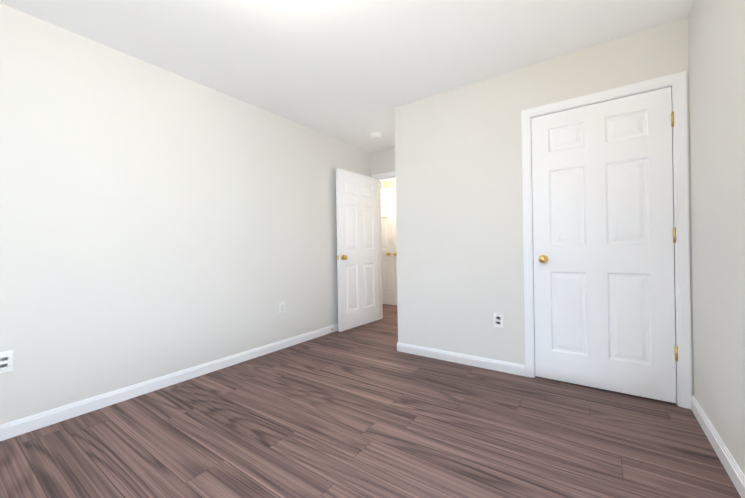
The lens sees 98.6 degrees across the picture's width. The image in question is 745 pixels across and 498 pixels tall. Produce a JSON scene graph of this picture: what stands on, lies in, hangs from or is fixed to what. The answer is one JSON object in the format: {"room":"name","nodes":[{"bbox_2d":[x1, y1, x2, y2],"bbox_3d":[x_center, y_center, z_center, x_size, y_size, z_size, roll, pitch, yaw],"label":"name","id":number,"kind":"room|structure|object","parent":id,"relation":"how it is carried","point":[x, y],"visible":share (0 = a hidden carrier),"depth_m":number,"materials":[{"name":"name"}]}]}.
{"room":"empty bedroom","nodes":[
{"label":"empty bedroom","id":0,"kind":"room"},
{"bbox_2d":[0,3,369,424],"bbox_3d":[-1.524,-0.170,2.706,0.120,2.457,5.035,-1,0,35],"label":"wall","id":1,"kind":"structure","parent":0,"point":[156,222],"depth_m":2.34,"materials":[{"name":"grey paint"}]},
{"bbox_2d":[0,350,12,372],"bbox_3d":[-2.072,0.636,1.798,0.009,0.117,0.072,-1,0,35],"label":"electrical outlet","id":2,"kind":"object","parent":1,"relation":"attached to","point":[6,361],"visible":1,"depth_m":1.81,"materials":[{"name":"white plastic"}]},
{"bbox_2d":[0,324,337,440],"bbox_3d":[-1.415,1.014,2.717,0.015,0.086,4.915,-1,0,35],"label":"baseboard","id":3,"kind":"structure","parent":1,"relation":"attached to","point":[8,430],"depth_m":2.30,"materials":[{"name":"white wood"}]},
{"bbox_2d":[279,301,284,313],"bbox_3d":[-0.954,0.618,3.384,0.009,0.117,0.072,-1,0,35],"label":"electrical outlet","id":4,"kind":"object","parent":1,"relation":"attached to","point":[281,307],"visible":1,"depth_m":3.38,"materials":[{"name":"white plastic"}]},
{"bbox_2d":[0,0,693,152],"bbox_3d":[-0.481,-1.455,2.706,5.218,0.080,6.420,-1,0,35],"label":"ceiling","id":5,"kind":"structure","parent":0,"point":[354,73],"depth_m":2.19,"materials":[{"name":"white paint"}]},
{"bbox_2d":[370,133,380,138],"bbox_3d":[0.040,-1.402,3.985,0.136,0.044,0.136,-1,0,35],"label":"smoke detector","id":6,"kind":"object","parent":5,"relation":"attached to","point":[375,135],"visible":1,"depth_m":3.94,"materials":[{"name":"white plastic"}]},
{"bbox_2d":[0,304,740,497],"bbox_3d":[-0.440,1.071,2.706,5.218,0.060,6.420,-1,0,35],"label":"floor","id":7,"kind":"structure","parent":0,"point":[368,410],"depth_m":1.75,"materials":[{"name":"brown wood"}]},
{"bbox_2d":[370,147,394,176],"bbox_3d":[1.276,-0.215,3.886,3.338,2.457,0.120,-1,0,35],"label":"wall","id":8,"kind":"structure","parent":0,"point":[382,161],"depth_m":4.60,"materials":[{"name":"grey paint"}]},
{"bbox_2d":[336,168,379,331],"bbox_3d":[-0.174,0.008,4.318,0.173,2.033,0.839,-1,0,37],"label":"entry door","id":9,"kind":"structure","parent":8,"relation":"in","point":[357,257],"depth_m":4.25,"materials":[{"name":"white wood"}]},
{"bbox_2d":[372,171,394,318],"bbox_3d":[0.441,-0.031,4.477,0.963,2.115,0.154,-1,0,35],"label":"door frame","id":10,"kind":"structure","parent":8,"relation":"attached to","point":[385,176],"depth_m":4.70,"materials":[{"name":"white wood"}]},
{"bbox_2d":[394,17,693,394],"bbox_3d":[1.151,-0.213,2.674,2.146,2.457,0.120,-1,0,35],"label":"wall","id":11,"kind":"structure","parent":0,"point":[459,217],"depth_m":2.73,"materials":[{"name":"grey paint"}]},
{"bbox_2d":[397,342,524,375],"bbox_3d":[0.731,0.979,2.902,1.196,0.086,0.015,-1,0,35],"label":"baseboard","id":12,"kind":"structure","parent":11,"relation":"attached to","point":[497,365],"depth_m":2.83,"materials":[{"name":"white wood"}]},
{"bbox_2d":[494,313,502,327],"bbox_3d":[1.051,0.595,2.675,0.072,0.117,0.009,-1,0,35],"label":"electrical outlet","id":13,"kind":"object","parent":11,"relation":"attached to","point":[498,319],"visible":1,"depth_m":2.67,"materials":[{"name":"white plastic"}]},
{"bbox_2d":[531,87,677,402],"bbox_3d":[1.614,-0.020,2.302,0.826,2.033,0.173,-1,0,35],"label":"closet door","id":14,"kind":"structure","parent":11,"relation":"in","point":[604,235],"depth_m":2.26,"materials":[{"name":"white wood"}]},
{"bbox_2d":[521,71,691,408],"bbox_3d":[1.628,-0.050,2.330,0.951,2.115,0.137,-1,0,35],"label":"trim","id":15,"kind":"structure","parent":11,"relation":"attached to","point":[676,83],"depth_m":2.05,"materials":[{"name":"white wood"}]},
{"bbox_2d":[688,0,744,474],"bbox_3d":[1.239,-0.214,0.832,0.120,2.457,5.155,-1,0,35],"label":"wall","id":16,"kind":"structure","parent":0,"point":[716,49],"depth_m":1.54,"materials":[{"name":"grey paint"}]},
{"bbox_2d":[691,395,744,497],"bbox_3d":[0.897,0.977,0.437,0.015,0.086,3.853,-1,0,35],"label":"baseboard","id":17,"kind":"structure","parent":16,"relation":"attached to","point":[736,475],"depth_m":1.52,"materials":[{"name":"white wood"}]},
{"bbox_3d":[0.814,-0.208,5.919,3.440,2.457,0.700,-1,0,35],"label":"wall","id":18,"kind":"structure","parent":0,"visible":0},
{"bbox_2d":[380,178,395,189],"bbox_3d":[0.338,-1.181,5.804,0.880,0.180,0.016,-1,0,35],"label":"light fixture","id":19,"kind":"object","parent":18,"relation":"in","point":[386,184],"visible":0.31,"depth_m":5.84,"materials":[{"name":"white"}]},
{"bbox_2d":[381,189,395,194],"bbox_3d":[0.391,-0.027,5.853,1.048,2.109,0.137,-1,0,35],"label":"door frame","id":20,"kind":"structure","parent":18,"relation":"attached to","point":[389,191],"depth_m":5.84,"materials":[{"name":"white wood"}]},
{"bbox_2d":[381,193,396,304],"bbox_3d":[0.374,0.002,5.828,0.914,2.027,0.173,-1,0,35],"label":"doors","id":21,"kind":"structure","parent":18,"relation":"in","point":[389,249],"depth_m":5.86,"materials":[{"name":"white wood"}]}
]}

